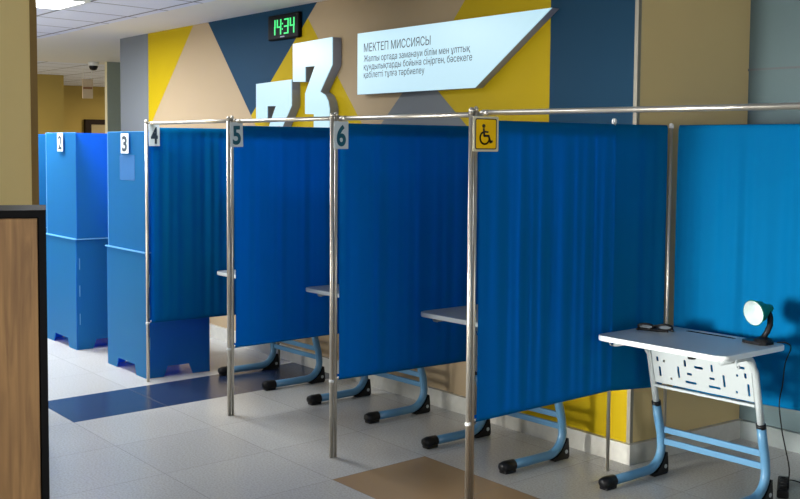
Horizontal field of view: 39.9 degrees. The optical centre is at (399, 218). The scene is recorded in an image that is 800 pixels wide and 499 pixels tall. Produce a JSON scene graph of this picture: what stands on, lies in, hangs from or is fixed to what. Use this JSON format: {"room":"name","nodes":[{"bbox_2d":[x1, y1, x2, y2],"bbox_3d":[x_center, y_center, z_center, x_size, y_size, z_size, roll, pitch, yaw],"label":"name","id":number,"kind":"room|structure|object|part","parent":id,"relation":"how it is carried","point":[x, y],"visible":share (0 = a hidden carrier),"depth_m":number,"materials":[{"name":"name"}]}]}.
{"room":"polling station","nodes":[
{"label":"polling station","id":0,"kind":"room"},
{"bbox_2d":[0,0,31,204],"bbox_3d":[-2.550,-0.127,6.293,0.760,2.720,0.600,-2,5,-37],"label":"wall pillar","id":1,"kind":"structure","parent":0,"point":[15,96],"depth_m":6.18,"materials":[{"name":"beige paint"}]},
{"bbox_2d":[29,0,38,204],"bbox_3d":[-2.087,-0.123,6.291,0.038,2.720,0.058,-2,5,-37],"label":"trim","id":2,"kind":"structure","parent":1,"relation":"attached to","point":[32,3],"depth_m":6.23,"materials":[{"name":"brown paint"}]},
{"bbox_2d":[37,74,63,133],"bbox_3d":[-6.907,-0.784,15.926,4.060,2.720,0.400,-2,5,-37],"label":"wall","id":3,"kind":"structure","parent":0,"point":[50,87],"depth_m":16.80,"materials":[{"name":"paint"}]},
{"bbox_2d":[64,85,104,132],"bbox_3d":[-6.148,-1.033,19.859,8.000,2.720,0.200,-2,5,-37],"label":"wall","id":4,"kind":"structure","parent":0,"point":[77,108],"depth_m":19.94,"materials":[{"name":"paint"}]},
{"bbox_2d":[84,119,104,132],"bbox_3d":[-5.306,-0.757,20.335,1.020,2.120,0.080,-2,5,-37],"label":"door","id":5,"kind":"structure","parent":4,"relation":"in","point":[90,125],"depth_m":20.05,"materials":[{"name":"brown wood"}]},
{"bbox_2d":[105,62,120,132],"bbox_3d":[-2.375,-0.706,15.250,3.500,2.720,0.080,-2,5,-37],"label":"wall","id":6,"kind":"structure","parent":0,"point":[112,69],"depth_m":14.16,"materials":[{"name":"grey paint"}]},
{"bbox_2d":[37,0,324,86],"bbox_3d":[-3.435,-1.755,9.509,16.000,0.100,22.500,-2,5,-37],"label":"ceiling","id":7,"kind":"structure","parent":0,"point":[68,39],"depth_m":9.60,"materials":[{"name":"tile"}]},
{"bbox_2d":[36,0,90,9],"bbox_3d":[-2.684,-1.599,8.130,0.600,0.018,0.600,-2,5,-37],"label":"recessed light","id":8,"kind":"object","parent":7,"relation":"in","point":[43,4],"visible":0.78,"depth_m":8.19,"materials":[{"name":"white paint"}]},
{"bbox_2d":[82,70,92,98],"bbox_3d":[-4.357,-1.884,15.380,0.150,0.415,0.023,-2,5,-37],"label":"hanging sign","id":9,"kind":"object","parent":7,"relation":"hanging from","point":[87,84],"visible":0.94,"depth_m":15.38,"materials":[{"name":"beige plastic"}]},
{"bbox_2d":[88,61,98,70],"bbox_3d":[-3.928,-1.953,14.134,0.140,0.110,0.140,-2,5,-37],"label":"dome camera","id":10,"kind":"object","parent":7,"relation":"attached to","point":[93,66],"visible":1,"depth_m":14.09,"materials":[{"name":"white paint"}]},
{"bbox_2d":[120,0,663,442],"bbox_3d":[-0.714,-0.256,8.492,0.200,2.720,6.725,-2,5,-37],"label":"wall","id":11,"kind":"structure","parent":0,"point":[582,56],"depth_m":7.09,"materials":[{"name":"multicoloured paint"}]},
{"bbox_2d":[256,79,299,126],"bbox_3d":[-0.948,-0.645,8.550,0.080,0.836,0.534,-2,5,-37],"label":"illuminated numeral","id":12,"kind":"object","parent":11,"relation":"attached to","point":[277,99],"visible":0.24,"depth_m":8.45,"materials":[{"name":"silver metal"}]},
{"bbox_2d":[268,11,301,40],"bbox_3d":[-0.885,-1.471,8.452,0.042,0.193,0.450,-2,5,-37],"label":"digital clock","id":13,"kind":"object","parent":11,"relation":"attached to","point":[288,25],"visible":1,"depth_m":8.41,"materials":[{"name":"black plastic"}]},
{"bbox_2d":[293,37,340,127],"bbox_3d":[-0.613,-0.888,8.089,0.080,0.836,0.534,-2,5,-37],"label":"illuminated numeral","id":14,"kind":"object","parent":11,"relation":"attached to","point":[315,62],"visible":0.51,"depth_m":7.99,"materials":[{"name":"white plastic"}]},
{"bbox_2d":[210,324,633,465],"bbox_3d":[-0.806,1.053,8.496,0.030,0.106,6.755,-2,5,-37],"label":"baseboard","id":15,"kind":"structure","parent":11,"relation":"attached to","point":[622,452],"depth_m":6.88,"materials":[{"name":"stone"}]},
{"bbox_2d":[357,8,558,94],"bbox_3d":[0.295,-1.014,6.880,0.064,0.418,1.882,-2,5,-37],"label":"box sign","id":16,"kind":"object","parent":11,"relation":"attached to","point":[465,53],"visible":1,"depth_m":6.87,"materials":[{"name":"white plastic"}]},
{"bbox_2d":[626,0,641,443],"bbox_3d":[1.224,-0.117,5.755,0.024,2.614,0.024,-2,5,-37],"label":"trim","id":17,"kind":"structure","parent":11,"relation":"attached to","point":[638,3],"depth_m":5.71,"materials":[{"name":"grey metal"}]},
{"bbox_2d":[48,336,799,498],"bbox_3d":[-3.456,1.059,9.691,16.000,0.100,22.500,-2,5,-37],"label":"floor","id":18,"kind":"structure","parent":0,"point":[114,433],"depth_m":6.04,"materials":[{"name":"tile"}]},
{"bbox_2d":[0,205,49,498],"bbox_3d":[-1.854,0.660,4.398,0.860,1.405,0.400,-1,4,-18],"label":"cabinet","id":19,"kind":"object","parent":18,"relation":"on","point":[24,410],"visible":1,"depth_m":4.31,"materials":[{"name":"brown wood"}]},
{"bbox_2d":[38,134,46,232],"bbox_3d":[-3.424,0.082,10.398,0.520,1.759,0.730,-2,5,-37],"label":"voting booth","id":20,"kind":"object","parent":18,"relation":"on","point":[41,137],"visible":0.02,"depth_m":10.05,"materials":[{"name":"blue plastic"}]},
{"bbox_2d":[46,132,107,349],"bbox_3d":[-2.618,0.160,9.299,0.520,1.759,0.730,-2,5,-37],"label":"voting booth","id":21,"kind":"object","parent":18,"relation":"on","point":[76,175],"visible":0.8,"depth_m":8.99,"materials":[{"name":"blue plastic"}]},
{"bbox_2d":[57,133,62,150],"bbox_3d":[-2.791,-0.628,9.054,0.004,0.150,0.125,-2,5,-37],"label":"number card","id":22,"kind":"object","parent":21,"relation":"attached to","point":[59,135],"visible":1,"depth_m":9.05,"materials":[{"name":"white paper"}]},
{"bbox_2d":[46,233,107,239],"bbox_3d":[-2.618,0.139,9.297,0.520,0.009,0.730,-2,5,-37],"label":"shelf","id":23,"kind":"object","parent":21,"relation":"attached to","point":[53,236],"depth_m":9.00,"materials":[{"name":"blue plastic"}]},
{"bbox_2d":[105,131,209,378],"bbox_3d":[-1.809,0.235,8.221,0.520,1.759,0.730,-2,5,-37],"label":"voting booth","id":24,"kind":"object","parent":18,"relation":"on","point":[177,342],"visible":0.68,"depth_m":8.03,"materials":[{"name":"blue plastic"}]},
{"bbox_2d":[121,133,128,152],"bbox_3d":[-1.997,-0.546,7.996,0.004,0.145,0.135,-2,5,-37],"label":"number card","id":25,"kind":"object","parent":24,"relation":"attached to","point":[124,136],"visible":1,"depth_m":7.99,"materials":[{"name":"white paper"}]},
{"bbox_2d":[120,155,134,180],"bbox_3d":[-1.981,-0.372,8.011,0.002,0.185,0.270,-2,5,-37],"label":"notice sheet","id":26,"kind":"object","parent":24,"relation":"attached to","point":[127,162],"visible":1,"depth_m":8.00,"materials":[{"name":"blue paper"}]},
{"bbox_2d":[105,245,150,253],"bbox_3d":[-1.809,0.215,8.220,0.520,0.009,0.730,-2,5,-37],"label":"shelf","id":27,"kind":"object","parent":24,"relation":"attached to","point":[123,249],"depth_m":8.04,"materials":[{"name":"blue plastic"}]},
{"bbox_2d":[144,119,279,381],"bbox_3d":[-1.338,0.212,8.014,1.087,1.839,0.041,-2,5,-37],"label":"privacy screen","id":28,"kind":"object","parent":18,"relation":"on","point":[189,165],"visible":0.52,"depth_m":7.86,"materials":[{"name":"metal"}]},
{"bbox_3d":[-1.765,0.236,7.703,0.023,1.825,0.023,-2,5,-37],"label":"post","id":29,"kind":"part","parent":28,"relation":"part of","materials":[{"name":"metal"}]},
{"bbox_2d":[149,124,159,145],"bbox_3d":[-1.706,-0.581,7.658,0.080,0.152,0.004,-2,5,-37],"label":"number card","id":30,"kind":"object","parent":28,"relation":"attached to","point":[154,130],"visible":0.91,"depth_m":7.66,"materials":[{"name":"white paper"}]},
{"bbox_2d":[150,128,235,322],"bbox_3d":[-1.327,0.032,8.009,1.038,1.369,0.040,-2,5,-37],"label":"curtain","id":31,"kind":"object","parent":28,"relation":"hanging from","point":[189,165],"depth_m":7.87,"materials":[{"name":"blue fabric"}]},
{"bbox_2d":[217,270,324,390],"bbox_3d":[-0.915,0.767,7.870,0.525,0.757,0.742,-3,5,-39],"label":"school desk","id":32,"kind":"object","parent":18,"relation":"on","point":[317,375],"visible":0.33,"depth_m":7.86,"materials":[{"name":"grey paint"}]},
{"bbox_3d":[-1.096,0.936,8.122,0.437,0.363,0.042,-3,5,-39],"label":"leg","id":33,"kind":"part","parent":32,"relation":"part of","materials":[{"name":"blue paint"}]},
{"bbox_3d":[-0.720,0.969,7.655,0.437,0.363,0.042,-3,5,-39],"label":"leg","id":34,"kind":"part","parent":32,"relation":"part of","materials":[{"name":"blue paint"}]},
{"bbox_2d":[226,116,360,415],"bbox_3d":[-0.650,0.274,7.098,1.092,1.844,0.040,-3,5,-42],"label":"privacy screen","id":35,"kind":"object","parent":18,"relation":"on","point":[282,174],"visible":0.7,"depth_m":6.97,"materials":[{"name":"fabric"}]},
{"bbox_2d":[148,119,235,124],"bbox_3d":[-1.364,-0.629,7.185,0.027,0.027,1.210,-2,5,-38],"label":"crossbar","id":36,"kind":"object","parent":35,"relation":"attached to","point":[220,120],"visible":0.96,"depth_m":7.18,"materials":[{"name":"metal"}]},
{"bbox_3d":[-1.047,0.304,6.746,0.023,1.825,0.023,-2,5,-37],"label":"post","id":37,"kind":"part","parent":35,"relation":"part of","materials":[{"name":"metal"}]},
{"bbox_3d":[-1.026,0.301,6.756,0.018,1.830,0.018,-2,5,-37],"label":"post","id":38,"kind":"part","parent":35,"relation":"part of","materials":[{"name":"metal"}]},
{"bbox_2d":[230,122,242,146],"bbox_3d":[-0.991,-0.510,6.691,0.085,0.150,0.004,-4,6,-37],"label":"number card","id":39,"kind":"object","parent":35,"relation":"attached to","point":[236,129],"visible":0.99,"depth_m":6.69,"materials":[{"name":"white paper"}]},
{"bbox_2d":[234,126,339,347],"bbox_3d":[-0.633,0.096,7.101,1.025,1.369,0.038,-3,5,-42],"label":"curtain","id":40,"kind":"object","parent":35,"relation":"hanging from","point":[282,174],"depth_m":6.99,"materials":[{"name":"blue fabric"}]},
{"bbox_2d":[306,284,429,423],"bbox_3d":[-0.197,0.829,6.997,0.525,0.757,0.742,-3,5,-40],"label":"school desk","id":41,"kind":"object","parent":18,"relation":"on","point":[422,405],"visible":0.27,"depth_m":6.96,"materials":[{"name":"grey paint"}]},
{"bbox_3d":[-0.383,0.998,7.246,0.437,0.363,0.042,-3,5,-40],"label":"leg","id":42,"kind":"part","parent":41,"relation":"part of","materials":[{"name":"blue paint"}]},
{"bbox_3d":[0.002,1.031,6.786,0.437,0.363,0.042,-3,5,-40],"label":"leg","id":43,"kind":"part","parent":41,"relation":"part of","materials":[{"name":"blue paint"}]},
{"bbox_2d":[329,112,479,457],"bbox_3d":[0.048,0.341,6.143,1.047,1.844,0.040,-2,5,-37],"label":"privacy screen","id":44,"kind":"object","parent":18,"relation":"on","point":[403,206],"visible":0.88,"depth_m":6.07,"materials":[{"name":"fabric"}]},
{"bbox_2d":[236,116,339,122],"bbox_3d":[-0.650,-0.561,6.257,0.027,0.027,1.135,-2,5,-37],"label":"crossbar","id":45,"kind":"object","parent":44,"relation":"attached to","point":[324,118],"visible":0.9,"depth_m":6.24,"materials":[{"name":"metal"}]},
{"bbox_3d":[-0.361,0.367,5.841,0.023,1.825,0.023,-2,5,-37],"label":"post","id":46,"kind":"part","parent":44,"relation":"part of","materials":[{"name":"metal"}]},
{"bbox_3d":[-0.341,0.364,5.851,0.018,1.830,0.018,-2,5,-37],"label":"post","id":47,"kind":"part","parent":44,"relation":"part of","materials":[{"name":"metal"}]},
{"bbox_2d":[334,121,347,148],"bbox_3d":[-0.308,-0.438,5.787,0.090,0.145,0.004,-2,5,-37],"label":"number card","id":48,"kind":"object","parent":44,"relation":"attached to","point":[340,127],"visible":1,"depth_m":5.78,"materials":[{"name":"white paper"}]},
{"bbox_2d":[339,112,480,120],"bbox_3d":[0.021,-0.496,5.363,0.027,0.027,1.105,-2,5,-37],"label":"crossbar","id":49,"kind":"object","parent":44,"relation":"attached to","point":[460,114],"visible":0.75,"depth_m":5.33,"materials":[{"name":"metal"}]},
{"bbox_3d":[0.452,0.346,6.457,0.018,1.800,0.018,-2,5,-37],"label":"post","id":50,"kind":"part","parent":44,"relation":"part of","materials":[{"name":"metal"}]},
{"bbox_2d":[421,304,568,474],"bbox_3d":[0.522,0.899,5.989,0.525,0.757,0.742,-3,5,-40],"label":"school desk","id":51,"kind":"object","parent":18,"relation":"on","point":[559,451],"visible":0.43,"depth_m":5.96,"materials":[{"name":"grey paint"}]},
{"bbox_3d":[0.337,1.069,6.238,0.437,0.363,0.042,-3,5,-40],"label":"leg","id":52,"kind":"part","parent":51,"relation":"part of","materials":[{"name":"blue paint"}]},
{"bbox_3d":[0.599,0.680,6.038,0.051,0.210,0.566,-3,5,-40],"label":"modesty panel","id":53,"kind":"part","parent":51,"relation":"part of","materials":[{"name":"grey paint"}]},
{"bbox_3d":[0.721,1.102,5.778,0.437,0.363,0.042,-3,5,-40],"label":"leg","id":54,"kind":"part","parent":51,"relation":"part of","materials":[{"name":"blue paint"}]},
{"bbox_2d":[465,106,667,498],"bbox_3d":[0.812,0.396,5.382,1.357,1.844,0.118,-2,5,-37],"label":"privacy screen","id":55,"kind":"object","parent":18,"relation":"on","point":[572,216],"visible":0.97,"depth_m":5.34,"materials":[{"name":"fabric"}]},
{"bbox_3d":[0.311,0.430,4.946,0.023,1.825,0.023,-2,5,-37],"label":"post","id":56,"kind":"part","parent":55,"relation":"part of","materials":[{"name":"metal"}]},
{"bbox_3d":[0.331,0.427,4.956,0.018,1.830,0.018,-2,5,-37],"label":"post","id":57,"kind":"part","parent":55,"relation":"part of","materials":[{"name":"metal"}]},
{"bbox_2d":[473,116,498,151],"bbox_3d":[0.382,-0.377,4.906,0.149,0.156,0.006,-2,5,-37],"label":"sign","id":58,"kind":"object","parent":55,"relation":"attached to","point":[485,128],"visible":1,"depth_m":4.90,"materials":[{"name":"yellow plastic"}]},
{"bbox_3d":[1.079,0.403,5.646,0.018,1.800,0.018,-2,5,-37],"label":"post","id":59,"kind":"part","parent":55,"relation":"part of","materials":[{"name":"metal"}]},
{"bbox_2d":[479,102,799,115],"bbox_3d":[0.899,-0.413,4.170,0.027,0.039,1.828,-2,5,-36],"label":"crossbar","id":60,"kind":"object","parent":55,"relation":"attached to","point":[759,106],"visible":1,"depth_m":4.10,"materials":[{"name":"metal"}]},
{"bbox_2d":[598,326,783,498],"bbox_3d":[1.372,0.952,5.272,0.525,0.757,0.742,-3,5,-39],"label":"school desk","id":61,"kind":"object","parent":18,"relation":"on","point":[726,354],"visible":0.98,"depth_m":5.28,"materials":[{"name":"grey laminate"}]},
{"bbox_3d":[1.189,1.122,5.523,0.437,0.363,0.042,-3,5,-39],"label":"leg","id":62,"kind":"part","parent":61,"relation":"part of","materials":[{"name":"blue paint"}]},
{"bbox_2d":[636,323,673,332],"bbox_3d":[1.263,0.536,5.456,0.185,0.051,0.089,1,4,15],"label":"eyeglasses","id":63,"kind":"object","parent":61,"relation":"on","point":[641,326],"visible":1,"depth_m":5.44,"materials":[{"name":"black plastic"}]},
{"bbox_3d":[1.450,0.733,5.321,0.051,0.210,0.566,-3,5,-39],"label":"modesty panel","id":64,"kind":"part","parent":61,"relation":"part of","materials":[{"name":"grey paint"}]},
{"bbox_3d":[1.569,1.155,5.060,0.437,0.363,0.042,-3,5,-39],"label":"leg","id":65,"kind":"part","parent":61,"relation":"part of","materials":[{"name":"blue paint"}]},
{"bbox_2d":[742,300,791,488],"bbox_3d":[1.751,0.838,5.206,0.280,0.930,0.180,-2,5,-37],"label":"desk lamp","id":66,"kind":"object","parent":61,"relation":"on","point":[755,312],"depth_m":5.14,"materials":[{"name":"black plastic"}]},
{"bbox_3d":[1.681,0.436,5.149,0.126,0.121,0.121,-2,5,-37],"label":"lamp shade","id":67,"kind":"part","parent":66,"relation":"part of","materials":[{"name":"green metal"}]},
{"bbox_3d":[1.682,0.430,5.143,0.058,0.040,0.040,-2,5,-37],"label":"bulb","id":68,"kind":"part","parent":66,"relation":"part of","materials":[{"name":"white glass"}]},
{"bbox_3d":[1.821,0.936,5.219,0.059,0.733,0.146,3,4,33],"label":"extension cord","id":69,"kind":"part","parent":66,"relation":"part of","materials":[{"name":"black plastic"}]},
{"bbox_2d":[663,123,799,450],"bbox_3d":[1.906,0.439,5.235,0.050,1.794,1.488,-3,5,-45],"label":"privacy screen","id":70,"kind":"object","parent":18,"relation":"on","point":[737,232],"visible":0.84,"depth_m":5.44,"materials":[{"name":"fabric"}]},
{"bbox_3d":[1.396,0.408,5.758,0.018,1.780,0.018,-2,5,-37],"label":"post","id":71,"kind":"part","parent":70,"relation":"part of","materials":[{"name":"metal"}]},
{"bbox_2d":[777,476,799,498],"bbox_3d":[2.181,1.317,5.245,0.758,0.044,0.299,2,4,26],"label":"power strip","id":72,"kind":"object","parent":18,"relation":"on","point":[782,490],"visible":0.98,"depth_m":5.30,"materials":[{"name":"black plastic"}]},
{"bbox_2d":[779,477,787,488],"bbox_3d":[1.865,1.286,5.368,0.038,0.004,0.202,2,4,20],"label":"socket","id":73,"kind":"object","parent":72,"relation":"attached to","point":[783,481],"depth_m":5.38,"materials":[{"name":"black plastic"}]},
{"bbox_2d":[655,0,750,437],"bbox_3d":[1.618,-0.088,6.168,0.740,2.720,0.200,-2,5,-37],"label":"pillar","id":74,"kind":"structure","parent":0,"point":[706,43],"depth_m":6.03,"materials":[{"name":"beige paint"}]},
{"bbox_2d":[631,418,742,464],"bbox_3d":[1.597,1.226,6.101,0.940,0.106,0.030,-2,5,-37],"label":"baseboard","id":75,"kind":"structure","parent":74,"relation":"attached to","point":[645,450],"depth_m":6.10,"materials":[{"name":"stone"}]},
{"bbox_2d":[739,0,799,432],"bbox_3d":[3.601,0.048,4.309,0.200,2.720,5.560,-2,5,-37],"label":"wall","id":76,"kind":"structure","parent":0,"point":[774,24],"depth_m":6.13,"materials":[{"name":"grey paint"}]},
{"bbox_2d":[740,419,799,452],"bbox_3d":[3.568,1.362,4.234,0.030,0.106,5.330,-2,5,-37],"label":"baseboard","id":77,"kind":"structure","parent":76,"relation":"attached to","point":[748,431],"depth_m":6.17,"materials":[{"name":"grey stone"}]},
{"bbox_2d":[748,66,799,70],"bbox_3d":[3.583,-0.693,4.119,0.008,0.012,5.360,-2,5,-37],"label":"trim","id":78,"kind":"structure","parent":76,"relation":"attached to","point":[788,67],"depth_m":6.12,"materials":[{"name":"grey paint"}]}
]}

